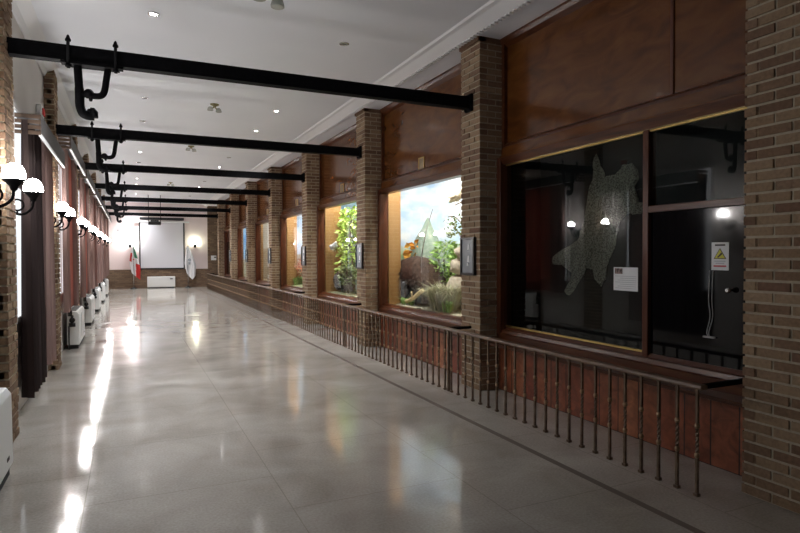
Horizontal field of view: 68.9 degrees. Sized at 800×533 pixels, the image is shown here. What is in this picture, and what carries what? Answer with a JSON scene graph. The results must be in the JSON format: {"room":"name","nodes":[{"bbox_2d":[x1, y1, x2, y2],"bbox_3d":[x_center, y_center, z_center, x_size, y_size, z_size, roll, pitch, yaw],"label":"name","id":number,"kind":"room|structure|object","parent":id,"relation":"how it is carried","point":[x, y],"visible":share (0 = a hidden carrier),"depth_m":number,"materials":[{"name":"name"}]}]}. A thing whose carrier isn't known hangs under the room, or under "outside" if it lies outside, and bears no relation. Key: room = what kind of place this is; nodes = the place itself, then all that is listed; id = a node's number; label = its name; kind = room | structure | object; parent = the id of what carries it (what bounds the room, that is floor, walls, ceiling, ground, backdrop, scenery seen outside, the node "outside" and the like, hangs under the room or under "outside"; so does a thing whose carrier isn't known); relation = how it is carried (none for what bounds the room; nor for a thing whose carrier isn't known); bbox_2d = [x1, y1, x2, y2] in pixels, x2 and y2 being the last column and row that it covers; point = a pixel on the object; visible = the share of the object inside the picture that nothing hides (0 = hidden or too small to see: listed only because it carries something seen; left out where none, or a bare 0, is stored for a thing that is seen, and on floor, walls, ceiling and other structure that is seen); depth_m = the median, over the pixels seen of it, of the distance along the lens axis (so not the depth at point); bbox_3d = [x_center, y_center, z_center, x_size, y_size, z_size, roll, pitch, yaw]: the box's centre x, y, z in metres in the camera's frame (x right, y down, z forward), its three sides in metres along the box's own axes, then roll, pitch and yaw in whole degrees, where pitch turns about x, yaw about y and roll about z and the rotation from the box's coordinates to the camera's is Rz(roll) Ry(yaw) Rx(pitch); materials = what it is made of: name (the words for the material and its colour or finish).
{"room":"museum","nodes":[
{"label":"museum","id":0,"kind":"room"},
{"bbox_2d":[11,13,91,411],"bbox_3d":[-7.025,-0.722,12.218,0.350,4.200,35.100,-1,1,-25],"label":"wall","id":1,"kind":"structure","parent":0,"point":[28,80],"depth_m":6.71,"materials":[{"name":"paint"}]},
{"bbox_2d":[0,0,19,441],"bbox_3d":[-3.408,-0.589,4.999,0.132,4.200,0.429,-1,1,-25],"label":"brick pilaster","id":2,"kind":"object","parent":1,"relation":"attached to","point":[8,302],"visible":0.83,"depth_m":4.90,"materials":[{"name":"brick"}]},
{"bbox_2d":[0,163,25,207],"bbox_3d":[-3.113,-0.637,4.573,0.314,0.352,0.168,-1,1,-25],"label":"wall sconce","id":3,"kind":"object","parent":1,"relation":"attached to","point":[13,175],"visible":1,"depth_m":4.56,"materials":[{"name":"glass"}]},
{"bbox_2d":[12,101,21,323],"bbox_3d":[-4.219,-0.549,6.628,0.035,2.200,1.974,-1,1,-25],"label":"window","id":4,"kind":"structure","parent":1,"relation":"in","point":[17,136],"depth_m":6.00,"materials":[{"name":"white"}]},
{"bbox_2d":[14,179,42,215],"bbox_3d":[-3.542,-0.654,5.498,0.314,0.352,0.168,-1,1,-25],"label":"wall sconce","id":5,"kind":"object","parent":1,"relation":"attached to","point":[33,188],"visible":0.74,"depth_m":5.48,"materials":[{"name":"black metal"}]},
{"bbox_2d":[21,119,56,397],"bbox_3d":[-4.088,-0.084,6.608,0.169,2.790,1.730,-1,1,-25],"label":"curtain","id":6,"kind":"object","parent":1,"relation":"hanging from","point":[38,299],"visible":0.95,"depth_m":6.26,"materials":[{"name":"fabric"}]},
{"bbox_2d":[41,142,56,364],"bbox_3d":[-4.324,-0.160,7.161,0.131,2.660,0.534,-1,1,-25],"label":"drape","id":7,"kind":"object","parent":6,"relation":"hanging from","point":[47,168],"depth_m":6.98,"materials":[{"name":"fabric"}]},
{"bbox_2d":[14,112,64,167],"bbox_3d":[-4.264,-1.456,6.973,0.244,0.220,2.412,-1,1,-25],"label":"pelmet","id":8,"kind":"object","parent":1,"relation":"attached to","point":[36,121],"visible":0.66,"depth_m":6.11,"materials":[{"name":"grey"}]},
{"bbox_2d":[43,70,61,370],"bbox_3d":[-4.938,-0.650,8.296,0.132,4.200,0.429,-1,1,-25],"label":"brick pilaster","id":9,"kind":"object","parent":1,"relation":"attached to","point":[50,79],"visible":0.44,"depth_m":8.15,"materials":[{"name":"brick"}]},
{"bbox_2d":[11,0,107,202],"bbox_3d":[-6.759,-2.758,12.193,0.180,0.130,34.700,-1,1,-25],"label":"trim","id":10,"kind":"structure","parent":1,"relation":"attached to","point":[23,11],"depth_m":7.73,"materials":[{"name":"white"}]},
{"bbox_2d":[58,162,62,296],"bbox_3d":[-5.748,-0.611,9.925,0.035,2.200,1.974,-1,1,-25],"label":"window","id":11,"kind":"structure","parent":1,"relation":"in","point":[59,165],"depth_m":9.62,"materials":[{"name":"white"}]},
{"bbox_2d":[54,202,68,227],"bbox_3d":[-4.643,-0.699,7.870,0.314,0.352,0.168,-1,1,-25],"label":"wall sconce","id":12,"kind":"object","parent":1,"relation":"attached to","point":[61,208],"visible":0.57,"depth_m":7.86,"materials":[{"name":"glass"}]},
{"bbox_2d":[59,207,74,230],"bbox_3d":[-5.072,-0.716,8.795,0.314,0.352,0.168,-1,1,-25],"label":"wall sconce","id":13,"kind":"object","parent":1,"relation":"attached to","point":[70,215],"visible":0.57,"depth_m":8.79,"materials":[{"name":"glass"}]},
{"bbox_2d":[57,135,85,175],"bbox_3d":[-5.643,-1.862,9.977,0.279,0.220,3.126,-1,1,-25],"label":"pelmet","id":14,"kind":"object","parent":1,"relation":"attached to","point":[67,142],"visible":0.62,"depth_m":9.20,"materials":[{"name":"grey"}]},
{"bbox_2d":[61,148,78,312],"bbox_3d":[-5.632,-0.586,9.949,0.130,2.590,1.919,-1,1,-25],"label":"curtain","id":15,"kind":"object","parent":14,"relation":"hanging from","point":[69,180],"visible":0.93,"depth_m":9.89,"materials":[{"name":"fabric"}]},
{"bbox_2d":[61,148,70,312],"bbox_3d":[-5.332,-0.575,9.308,0.105,2.590,0.504,-1,1,-25],"label":"drape","id":16,"kind":"object","parent":15,"relation":"hanging from","point":[64,171],"depth_m":9.14,"materials":[{"name":"fabric"}]},
{"bbox_2d":[71,160,78,305],"bbox_3d":[-5.921,-0.599,10.599,0.105,2.590,0.494,-1,1,-25],"label":"drape","id":17,"kind":"object","parent":15,"relation":"hanging from","point":[73,165],"depth_m":10.41,"materials":[{"name":"fabric"}]},
{"bbox_2d":[71,124,79,306],"bbox_3d":[-6.468,-0.712,11.593,0.132,4.200,0.429,-1,1,-25],"label":"brick pilaster","id":18,"kind":"object","parent":1,"relation":"attached to","point":[74,138],"visible":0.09,"depth_m":11.62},
{"bbox_2d":[78,169,94,193],"bbox_3d":[-7.173,-1.923,13.274,0.279,0.220,3.126,-1,1,-25],"label":"pelmet","id":19,"kind":"object","parent":1,"relation":"attached to","point":[87,179],"visible":0.62,"depth_m":12.65,"materials":[{"name":"grey"}]},
{"bbox_2d":[79,178,90,297],"bbox_3d":[-7.159,-0.648,13.243,0.122,2.590,1.912,-1,1,-24],"label":"curtain","id":20,"kind":"object","parent":19,"relation":"hanging from","point":[85,274],"visible":0.87,"depth_m":12.68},
{"bbox_2d":[79,178,85,297],"bbox_3d":[-6.862,-0.636,12.605,0.106,2.590,0.504,-1,1,-25],"label":"drape","id":21,"kind":"object","parent":20,"relation":"hanging from","point":[81,180],"depth_m":12.45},
{"bbox_2d":[85,183,90,293],"bbox_3d":[-7.450,-0.660,13.896,0.105,2.590,0.494,-1,1,-25],"label":"drape","id":22,"kind":"object","parent":20,"relation":"hanging from","point":[86,185],"depth_m":13.75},
{"bbox_2d":[89,188,101,204],"bbox_3d":[-8.702,-1.985,16.571,0.279,0.220,3.126,-1,1,-25],"label":"pelmet","id":23,"kind":"object","parent":1,"relation":"attached to","point":[97,195],"visible":0.59,"depth_m":15.77,"materials":[{"name":"grey"}]},
{"bbox_2d":[90,193,97,288],"bbox_3d":[-8.688,-0.709,16.544,0.123,2.590,1.918,-1,1,-25],"label":"curtain","id":24,"kind":"object","parent":23,"relation":"hanging from","point":[93,210],"visible":0.89,"depth_m":15.92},
{"bbox_2d":[90,193,94,288],"bbox_3d":[-8.392,-0.697,15.902,0.107,2.590,0.504,-1,1,-25],"label":"drape","id":25,"kind":"object","parent":24,"relation":"hanging from","point":[92,243],"depth_m":15.71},
{"bbox_2d":[94,197,97,285],"bbox_3d":[-8.979,-0.721,17.193,0.106,2.590,0.494,-1,1,-25],"label":"drape","id":26,"kind":"object","parent":24,"relation":"hanging from","point":[95,209],"depth_m":17.00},
{"bbox_2d":[96,201,105,212],"bbox_3d":[-10.232,-2.046,19.868,0.279,0.220,3.126,-1,1,-25],"label":"pelmet","id":27,"kind":"object","parent":1,"relation":"attached to","point":[103,206],"visible":0.6,"depth_m":19.43,"materials":[{"name":"grey"}]},
{"bbox_2d":[97,204,102,282],"bbox_3d":[-10.221,-0.770,19.839,0.130,2.590,1.919,-1,1,-25],"label":"curtain","id":28,"kind":"object","parent":27,"relation":"hanging from","point":[99,209],"visible":0.81,"depth_m":19.26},
{"bbox_2d":[97,204,100,282],"bbox_3d":[-9.918,-0.758,19.200,0.101,2.590,0.504,-1,1,-25],"label":"drape","id":29,"kind":"object","parent":28,"relation":"hanging from","point":[98,207],"depth_m":19.02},
{"bbox_2d":[100,207,102,280],"bbox_3d":[-10.509,-0.782,20.490,0.104,2.590,0.494,-1,1,-25],"label":"drape","id":30,"kind":"object","parent":28,"relation":"hanging from","point":[101,247],"depth_m":20.36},
{"bbox_2d":[105,201,207,288],"bbox_3d":[-12.055,-1.045,29.046,4.690,4.200,0.330,-1,1,-25],"label":"wall","id":31,"kind":"structure","parent":0,"point":[196,229],"depth_m":28.64,"materials":[{"name":"white paint"}]},
{"bbox_2d":[134,217,188,269],"bbox_3d":[-11.801,-1.139,28.947,2.560,2.570,0.100,-1,1,-25],"label":"projection screen","id":32,"kind":"object","parent":31,"relation":"attached to","point":[162,246],"visible":1,"depth_m":28.93,"materials":[{"name":"white fabric"}]},
{"bbox_2d":[202,0,566,206],"bbox_3d":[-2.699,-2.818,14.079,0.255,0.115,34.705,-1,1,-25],"label":"trim","id":33,"kind":"structure","parent":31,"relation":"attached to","point":[488,15],"depth_m":7.66,"materials":[{"name":"white"}]},
{"bbox_2d":[194,287,704,532],"bbox_3d":[-3.685,1.309,14.990,0.055,0.002,32.250,-1,1,-25],"label":"trim","id":34,"kind":"structure","parent":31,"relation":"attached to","point":[656,511],"depth_m":4.70,"materials":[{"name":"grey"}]},
{"bbox_2d":[207,206,217,273],"bbox_3d":[-8.760,-1.049,30.558,2.560,4.125,0.360,-1,1,-25],"label":"pier","id":35,"kind":"object","parent":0,"point":[212,238],"visible":0.07,"depth_m":29.95,"materials":[{"name":"brick"}]},
{"bbox_2d":[31,0,489,203],"bbox_3d":[-3.835,-2.963,13.656,7.800,0.200,35.100,-1,1,-25],"label":"ceiling","id":36,"kind":"structure","parent":0,"point":[304,37],"depth_m":7.63,"materials":[{"name":"paint"}]},
{"bbox_2d":[254,0,283,9],"bbox_3d":[-1.274,-2.630,5.645,0.355,0.161,0.203,-1,1,-36],"label":"ceiling fitting","id":37,"kind":"object","parent":36,"relation":"attached to","point":[275,4],"visible":1,"depth_m":5.70,"materials":[{"name":"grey metal"}]},
{"bbox_2d":[271,0,283,9],"bbox_3d":[-1.205,-2.597,5.738,0.138,0.092,0.138,-1,1,-25],"label":"glass cup","id":38,"kind":"object","parent":37,"relation":"on","point":[275,4],"depth_m":5.71,"materials":[{"name":"grey"}]},
{"bbox_2d":[0,287,799,532],"bbox_3d":[-3.820,1.436,13.745,7.800,0.200,35.100,-1,1,-25],"label":"floor","id":39,"kind":"structure","parent":0,"point":[178,409],"depth_m":4.79,"materials":[{"name":"concrete"}]},
{"bbox_2d":[0,388,12,490],"bbox_3d":[-2.643,1.201,3.621,0.193,0.670,1.428,-1,1,-25],"label":"heater","id":40,"kind":"object","parent":39,"relation":"on","point":[6,436],"visible":1,"depth_m":4.09,"materials":[{"name":"white metal"}]},
{"bbox_2d":[67,305,84,349],"bbox_3d":[-5.871,1.072,10.578,0.193,0.670,1.428,-1,1,-25],"label":"heater","id":41,"kind":"object","parent":39,"relation":"on","point":[76,317],"visible":0.92,"depth_m":10.04,"materials":[{"name":"grey"}]},
{"bbox_2d":[82,294,94,325],"bbox_3d":[-7.400,1.011,13.874,0.193,0.670,1.428,-1,1,-25],"label":"heater","id":42,"kind":"object","parent":39,"relation":"on","point":[88,302],"visible":0.83,"depth_m":13.34,"materials":[{"name":"grey"}]},
{"bbox_2d":[92,287,100,311],"bbox_3d":[-8.930,0.950,17.171,0.193,0.670,1.428,-1,1,-25],"label":"heater","id":43,"kind":"object","parent":39,"relation":"on","point":[96,291],"visible":0.78,"depth_m":16.64,"materials":[{"name":"grey"}]},
{"bbox_2d":[129,245,140,288],"bbox_3d":[-12.829,0.005,28.202,0.420,2.140,0.320,0,1,2],"label":"flag","id":44,"kind":"object","parent":39,"relation":"on","point":[134,264],"visible":1,"depth_m":28.19,"materials":[{"name":"multicoloured fabric"}]},
{"bbox_2d":[147,276,174,287],"bbox_3d":[-11.823,0.778,28.893,1.280,0.560,0.205,-1,1,-25],"label":"heater","id":45,"kind":"object","parent":39,"relation":"on","point":[163,281],"visible":0.99,"depth_m":28.80,"materials":[{"name":"white metal"}]},
{"bbox_2d":[185,245,195,287],"bbox_3d":[-10.528,-0.025,29.294,0.545,2.140,0.315,-1,1,-25],"label":"flag","id":46,"kind":"object","parent":39,"relation":"on","point":[190,265],"visible":1,"depth_m":29.27,"materials":[{"name":"white fabric"}]},
{"bbox_2d":[210,274,222,294],"bbox_3d":[-7.730,0.747,25.060,0.350,0.749,3.631,-1,1,-25],"label":"railing","id":47,"kind":"object","parent":39,"relation":"on","point":[216,281],"visible":0.99,"depth_m":25.03,"materials":[{"name":"brown metal"}]},
{"bbox_2d":[217,204,224,289],"bbox_3d":[-8.160,-0.976,26.834,0.444,4.125,0.429,-1,1,-25],"label":"brick pillar","id":48,"kind":"structure","parent":39,"relation":"on","point":[221,215],"depth_m":26.62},
{"bbox_2d":[105,212,217,217],"bbox_3d":[-10.449,-2.279,25.748,4.638,0.200,0.150,-1,1,-25],"label":"beam","id":49,"kind":"structure","parent":48,"relation":"attached to","point":[110,213],"depth_m":25.78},
{"bbox_2d":[222,276,237,301],"bbox_3d":[-6.200,0.808,21.763,0.350,0.749,3.631,-1,1,-25],"label":"railing","id":50,"kind":"object","parent":39,"relation":"on","point":[232,283],"visible":1,"depth_m":21.61,"materials":[{"name":"brown metal"}]},
{"bbox_2d":[229,194,238,289],"bbox_3d":[-6.631,-0.915,23.537,0.444,4.125,0.429,-1,1,-25],"label":"brick pillar","id":51,"kind":"structure","parent":39,"relation":"on","point":[234,215],"depth_m":23.32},
{"bbox_2d":[101,205,230,212],"bbox_3d":[-8.919,-2.218,22.451,4.638,0.200,0.150,-1,1,-25],"label":"beam","id":52,"kind":"structure","parent":51,"relation":"attached to","point":[107,206],"depth_m":22.45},
{"bbox_2d":[237,280,258,309],"bbox_3d":[-4.670,0.869,18.466,0.350,0.749,3.631,-1,1,-25],"label":"railing","id":53,"kind":"object","parent":39,"relation":"on","point":[251,302],"visible":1,"depth_m":18.31,"materials":[{"name":"brown metal"}]},
{"bbox_2d":[245,181,260,298],"bbox_3d":[-5.101,-0.854,20.240,0.444,4.125,0.429,-1,1,-25],"label":"brick pillar","id":54,"kind":"structure","parent":39,"relation":"on","point":[251,208],"depth_m":20.03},
{"bbox_2d":[96,196,246,205],"bbox_3d":[-7.390,-2.156,19.154,4.638,0.200,0.150,-1,1,-25],"label":"beam","id":55,"kind":"structure","parent":54,"relation":"attached to","point":[103,198],"depth_m":19.13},
{"bbox_2d":[258,285,290,323],"bbox_3d":[-3.141,0.930,15.169,0.350,0.749,3.631,-1,1,-25],"label":"railing","id":56,"kind":"object","parent":39,"relation":"on","point":[262,288],"visible":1,"depth_m":15.01,"materials":[{"name":"brown metal"}]},
{"bbox_2d":[267,167,286,310],"bbox_3d":[-3.571,-0.792,16.943,0.444,4.125,0.429,-1,1,-25],"label":"brick pillar","id":57,"kind":"structure","parent":39,"relation":"on","point":[275,186],"depth_m":16.74,"materials":[{"name":"brick"}]},
{"bbox_2d":[89,183,269,196],"bbox_3d":[-5.860,-2.095,15.857,4.638,0.200,0.150,-1,1,-25],"label":"beam","id":58,"kind":"structure","parent":57,"relation":"attached to","point":[97,185],"depth_m":15.82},
{"bbox_2d":[110,181,126,208],"bbox_3d":[-7.361,-1.864,15.156,0.500,0.723,0.156,-1,1,-25],"label":"bracket","id":59,"kind":"object","parent":58,"relation":"attached to","point":[112,198],"visible":0.81,"depth_m":15.15,"materials":[{"name":"black metal"}]},
{"bbox_2d":[301,153,324,324],"bbox_3d":[-2.042,-0.731,13.646,0.444,4.125,0.429,-1,1,-25],"label":"brick pillar","id":60,"kind":"structure","parent":39,"relation":"on","point":[310,200],"depth_m":13.44,"materials":[{"name":"brick"}]},
{"bbox_2d":[77,162,304,181],"bbox_3d":[-4.330,-2.034,12.560,4.638,0.200,0.150,-1,1,-25],"label":"beam","id":61,"kind":"structure","parent":60,"relation":"attached to","point":[88,166],"depth_m":12.52,"materials":[{"name":"metal"}]},
{"bbox_2d":[100,159,126,195],"bbox_3d":[-5.831,-1.803,11.859,0.500,0.723,0.156,-1,1,-25],"label":"bracket","id":62,"kind":"object","parent":61,"relation":"attached to","point":[107,183],"visible":0.95,"depth_m":11.84,"materials":[{"name":"black metal"}]},
{"bbox_2d":[290,292,343,345],"bbox_3d":[-1.611,0.992,11.872,0.350,0.749,3.631,-1,1,-25],"label":"railing","id":63,"kind":"object","parent":39,"relation":"on","point":[291,293],"visible":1,"depth_m":11.57,"materials":[{"name":"brown metal"}]},
{"bbox_2d":[355,108,380,346],"bbox_3d":[-0.512,-0.670,10.349,0.444,4.125,0.429,-1,1,-25],"label":"brick pillar","id":64,"kind":"structure","parent":39,"relation":"on","point":[368,123],"depth_m":10.15,"materials":[{"name":"brick"}]},
{"bbox_2d":[56,124,361,158],"bbox_3d":[-2.801,-1.973,9.263,4.638,0.200,0.150,-1,1,-25],"label":"beam","id":65,"kind":"structure","parent":64,"relation":"attached to","point":[61,130],"depth_m":9.11,"materials":[{"name":"metal"}]},
{"bbox_2d":[87,121,125,172],"bbox_3d":[-4.302,-1.742,8.562,0.500,0.723,0.156,-1,1,-25],"label":"bracket","id":66,"kind":"object","parent":65,"relation":"attached to","point":[99,156],"visible":1,"depth_m":8.53,"materials":[{"name":"black metal"}]},
{"bbox_2d":[355,243,363,268],"bbox_3d":[-0.717,-0.185,10.285,0.035,0.450,0.310,-1,1,-25],"label":"framed board","id":67,"kind":"object","parent":64,"relation":"attached to","point":[359,264],"visible":1,"depth_m":10.27,"materials":[{"name":"grey metal"}]},
{"bbox_2d":[342,303,446,389],"bbox_3d":[-0.082,1.053,8.575,0.350,0.749,3.631,-1,1,-25],"label":"railing","id":68,"kind":"object","parent":39,"relation":"on","point":[349,306],"visible":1,"depth_m":8.28,"materials":[{"name":"brown metal"}]},
{"bbox_2d":[459,36,501,390],"bbox_3d":[1.018,-0.609,7.052,0.444,4.125,0.429,-1,1,-25],"label":"brick pillar","id":69,"kind":"structure","parent":39,"relation":"on","point":[481,62],"depth_m":6.86,"materials":[{"name":"brick"}]},
{"bbox_2d":[6,37,472,112],"bbox_3d":[-1.271,-1.911,5.966,4.638,0.200,0.150,-1,1,-25],"label":"beam","id":70,"kind":"structure","parent":69,"relation":"attached to","point":[16,47],"depth_m":5.75,"materials":[{"name":"metal"}]},
{"bbox_2d":[60,34,122,120],"bbox_3d":[-2.772,-1.681,5.265,0.500,0.723,0.156,-1,1,-25],"label":"bracket","id":71,"kind":"object","parent":70,"relation":"attached to","point":[91,114],"visible":1,"depth_m":5.23,"materials":[{"name":"black metal"}]},
{"bbox_2d":[460,237,475,274],"bbox_3d":[0.813,-0.124,6.988,0.035,0.450,0.310,-1,1,-25],"label":"framed board","id":72,"kind":"object","parent":69,"relation":"attached to","point":[467,244],"visible":1,"depth_m":6.97,"materials":[{"name":"black"}]},
{"bbox_2d":[445,326,742,496],"bbox_3d":[1.488,1.111,5.434,0.554,0.749,3.381,-1,1,-25],"label":"railing","id":73,"kind":"object","parent":39,"relation":"on","point":[678,382],"visible":0.99,"depth_m":4.81,"materials":[{"name":"brown metal"}]},
{"bbox_2d":[742,0,799,513],"bbox_3d":[2.547,-0.547,3.756,0.444,4.125,0.429,-1,1,-25],"label":"brick pillar","id":74,"kind":"structure","parent":39,"relation":"on","point":[771,317],"depth_m":3.70,"materials":[{"name":"brick"}]},
{"bbox_2d":[227,281,744,475],"bbox_3d":[-2.692,1.022,15.426,0.130,0.553,32.613,-1,1,-25],"label":"wall","id":75,"kind":"structure","parent":0,"point":[720,430],"depth_m":5.27,"materials":[{"name":"red brick"}]},
{"bbox_2d":[224,198,229,277],"bbox_3d":[-7.366,-1.223,25.194,0.360,3.570,3.202,-1,1,-25],"label":"display case","id":76,"kind":"object","parent":75,"relation":"on","point":[227,214],"visible":0.32,"depth_m":26.41,"materials":[{"name":"brown wood"}]},
{"bbox_2d":[237,188,246,283],"bbox_3d":[-5.837,-1.162,21.897,0.360,3.570,3.202,-1,1,-25],"label":"display case","id":77,"kind":"object","parent":75,"relation":"on","point":[242,208],"visible":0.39,"depth_m":23.31,"materials":[{"name":"brown wood"}]},
{"bbox_2d":[242,228,246,276],"bbox_3d":[-5.344,-0.798,22.846,1.295,2.550,3.617,-1,1,-25],"label":"diorama","id":78,"kind":"object","parent":77,"relation":"in","point":[244,264],"visible":0.06,"depth_m":24.21,"materials":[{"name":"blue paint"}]},
{"bbox_2d":[252,179,268,289],"bbox_3d":[-4.307,-1.101,18.600,0.360,3.570,3.202,-1,1,-25],"label":"display case","id":79,"kind":"object","parent":75,"relation":"on","point":[262,184],"visible":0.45,"depth_m":19.77,"materials":[{"name":"brown wood"}]},
{"bbox_2d":[260,221,286,283],"bbox_3d":[-3.814,-0.737,19.549,1.295,2.550,3.617,-1,1,-25],"label":"stage","id":80,"kind":"object","parent":79,"relation":"in","point":[264,228],"visible":0.09,"depth_m":20.99,"materials":[{"name":"brown wood"}]},
{"bbox_2d":[276,156,302,298],"bbox_3d":[-2.777,-1.040,15.303,0.360,3.570,3.202,-1,1,-25],"label":"display case","id":81,"kind":"object","parent":75,"relation":"on","point":[291,189],"visible":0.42,"depth_m":16.19,"materials":[{"name":"brown wood"}]},
{"bbox_2d":[286,210,324,286],"bbox_3d":[-2.284,-0.675,16.253,1.295,2.550,3.617,-1,1,-25],"label":"stage","id":82,"kind":"object","parent":81,"relation":"in","point":[294,224],"visible":0.11,"depth_m":16.90,"materials":[{"name":"brown wood"}]},
{"bbox_2d":[310,124,357,311],"bbox_3d":[-1.248,-0.978,12.006,0.360,3.570,3.202,-1,1,-25],"label":"display case","id":83,"kind":"object","parent":75,"relation":"on","point":[334,170],"visible":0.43,"depth_m":12.58,"materials":[{"name":"brown wood"}]},
{"bbox_2d":[325,195,387,296],"bbox_3d":[-0.755,-0.614,12.956,1.295,2.550,3.617,-1,1,-25],"label":"stage","id":84,"kind":"object","parent":83,"relation":"in","point":[332,215],"visible":0.23,"depth_m":13.58,"materials":[{"name":"beige paint"}]},
{"bbox_2d":[333,270,355,291],"bbox_3d":[-1.231,0.320,13.246,0.448,0.527,1.053,-1,1,-25],"label":"animal","id":85,"kind":"object","parent":84,"relation":"on","point":[335,279],"visible":0.35,"depth_m":13.20},
{"bbox_2d":[334,205,356,290],"bbox_3d":[-1.099,-0.411,13.540,0.844,1.971,1.423,-1,1,-25],"label":"leafy tree","id":86,"kind":"object","parent":84,"relation":"on","point":[346,228],"visible":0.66,"depth_m":13.44,"materials":[{"name":"green plant"}]},
{"bbox_2d":[337,263,356,292],"bbox_3d":[-1.142,0.251,12.818,0.488,0.675,0.736,-1,1,-25],"label":"bush","id":87,"kind":"object","parent":84,"relation":"on","point":[343,270],"visible":0.96,"depth_m":12.71,"materials":[{"name":"green plant"}]},
{"bbox_2d":[370,62,461,337],"bbox_3d":[0.282,-0.917,8.709,0.360,3.570,3.202,-1,1,-25],"label":"display case","id":88,"kind":"object","parent":75,"relation":"on","point":[409,132],"visible":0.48,"depth_m":8.96,"materials":[{"name":"brown wood"}]},
{"bbox_2d":[388,177,461,315],"bbox_3d":[0.775,-0.553,9.659,1.295,2.550,3.617,-1,1,-25],"label":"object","id":89,"kind":"object","parent":88,"relation":"in","point":[408,210],"visible":0.17,"depth_m":10.92,"materials":[{"name":"blue paint"}]},
{"bbox_2d":[403,239,418,258],"bbox_3d":[0.351,-0.228,10.903,0.566,0.560,0.872,-1,1,-25],"label":"shrub","id":90,"kind":"object","parent":89,"relation":"on","point":[406,253],"visible":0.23,"depth_m":10.91,"materials":[{"name":"orange plant"}]},
{"bbox_2d":[397,256,446,305],"bbox_3d":[0.262,0.244,10.437,0.741,0.873,1.756,-1,1,-25],"label":"bear","id":91,"kind":"object","parent":89,"relation":"on","point":[411,273],"visible":0.65,"depth_m":9.91},
{"bbox_2d":[410,218,449,270],"bbox_3d":[0.580,-0.407,10.619,0.628,1.011,1.452,-1,1,-25],"label":"mountain","id":92,"kind":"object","parent":89,"relation":"on","point":[431,237],"visible":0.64,"depth_m":10.48},
{"bbox_2d":[413,280,461,311],"bbox_3d":[0.671,0.436,9.025,1.314,0.479,1.345,1,2,43],"label":"clump","id":93,"kind":"object","parent":89,"relation":"on","point":[437,294],"visible":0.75,"depth_m":8.75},
{"bbox_2d":[428,240,457,285],"bbox_3d":[0.812,0.051,10.105,0.704,1.028,0.877,-1,1,-25],"label":"bush","id":94,"kind":"object","parent":89,"relation":"on","point":[434,263],"visible":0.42,"depth_m":10.01,"materials":[{"name":"green plant"}]},
{"bbox_2d":[443,202,461,237],"bbox_3d":[1.040,-0.393,9.414,0.525,2.013,0.682,-1,1,-25],"label":"leafy tree","id":95,"kind":"object","parent":89,"relation":"on","point":[457,219],"visible":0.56,"depth_m":9.41,"materials":[{"name":"green plant"}]},
{"bbox_2d":[447,187,461,204],"bbox_3d":[0.911,-1.135,9.415,0.200,0.283,0.478,-1,1,-25],"label":"bird","id":96,"kind":"object","parent":95,"relation":"on","point":[455,196],"visible":0.79,"depth_m":9.35},
{"bbox_2d":[445,244,459,281],"bbox_3d":[1.041,0.097,9.619,0.631,0.954,0.659,0,1,15],"label":"bush","id":97,"kind":"object","parent":89,"relation":"on","point":[450,256],"visible":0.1,"depth_m":9.62,"materials":[{"name":"green plant"}]},
{"bbox_2d":[445,275,461,309],"bbox_3d":[0.985,0.403,9.256,0.545,0.711,0.678,-1,1,-25],"label":"boulder","id":98,"kind":"object","parent":89,"relation":"on","point":[455,280],"visible":0.16,"depth_m":9.05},
{"bbox_2d":[449,258,459,274],"bbox_3d":[0.958,0.007,9.181,0.413,0.272,0.359,1,1,37],"label":"boulder","id":99,"kind":"object","parent":98,"relation":"on","point":[455,263],"visible":0.34,"depth_m":9.08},
{"bbox_2d":[484,0,747,407],"bbox_3d":[1.812,-0.856,5.412,0.360,3.570,3.202,-1,1,-25],"label":"display case","id":100,"kind":"object","parent":75,"relation":"on","point":[581,74],"visible":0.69,"depth_m":4.95,"materials":[{"name":"brown wood"}]},
{"bbox_2d":[614,267,637,291],"bbox_3d":[2.016,0.113,5.215,0.004,0.210,0.280,-1,1,-25],"label":"paper notice","id":101,"kind":"object","parent":100,"relation":"attached to","point":[625,278],"visible":1,"depth_m":5.21,"materials":[{"name":"white"}]},
{"bbox_2d":[511,110,746,348],"bbox_3d":[2.299,-0.246,5.573,0.615,2.450,3.742,-1,1,-25],"label":"glass pane","id":102,"kind":"object","parent":100,"relation":"in","point":[704,160],"visible":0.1,"depth_m":6.53,"materials":[{"name":"black"}]},
{"bbox_2d":[552,154,642,294],"bbox_3d":[2.158,-0.451,6.444,0.052,1.597,1.503,-1,1,-25],"label":"animal pelt","id":103,"kind":"object","parent":102,"relation":"hanging from","point":[610,198],"visible":0.98,"depth_m":6.38},
{"bbox_2d":[703,271,714,338],"bbox_3d":[2.364,0.289,4.459,0.024,0.515,0.090,-1,1,-25],"label":"hanging cable","id":104,"kind":"object","parent":100,"relation":"hanging from","point":[707,336],"visible":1,"depth_m":4.46,"materials":[{"name":"grey plastic"}]},
{"bbox_2d":[711,242,728,269],"bbox_3d":[2.404,-0.077,4.383,0.006,0.210,0.140,-1,1,-25],"label":"warning sign","id":105,"kind":"object","parent":100,"relation":"attached to","point":[720,250],"visible":1,"depth_m":4.38,"materials":[{"name":"white paper"}]},
{"bbox_3d":[-11.762,-2.107,23.164,0.279,0.220,3.126,-1,1,-25],"label":"pelmet","id":106,"kind":"object","parent":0,"visible":0},
{"bbox_2d":[102,213,106,278],"bbox_3d":[-11.748,-0.831,23.137,0.122,2.590,1.918,-1,1,-25],"label":"curtain","id":107,"kind":"object","parent":106,"relation":"hanging from","point":[103,214],"visible":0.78,"depth_m":22.65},
{"bbox_2d":[102,213,104,278],"bbox_3d":[-11.451,-0.819,22.496,0.106,2.590,0.504,-1,1,-25],"label":"drape","id":108,"kind":"object","parent":107,"relation":"hanging from","point":[102,213],"depth_m":22.31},
{"bbox_2d":[104,214,106,277],"bbox_3d":[-12.039,-0.844,23.787,0.104,2.590,0.494,-1,1,-25],"label":"drape","id":109,"kind":"object","parent":107,"relation":"hanging from","point":[104,214],"depth_m":23.61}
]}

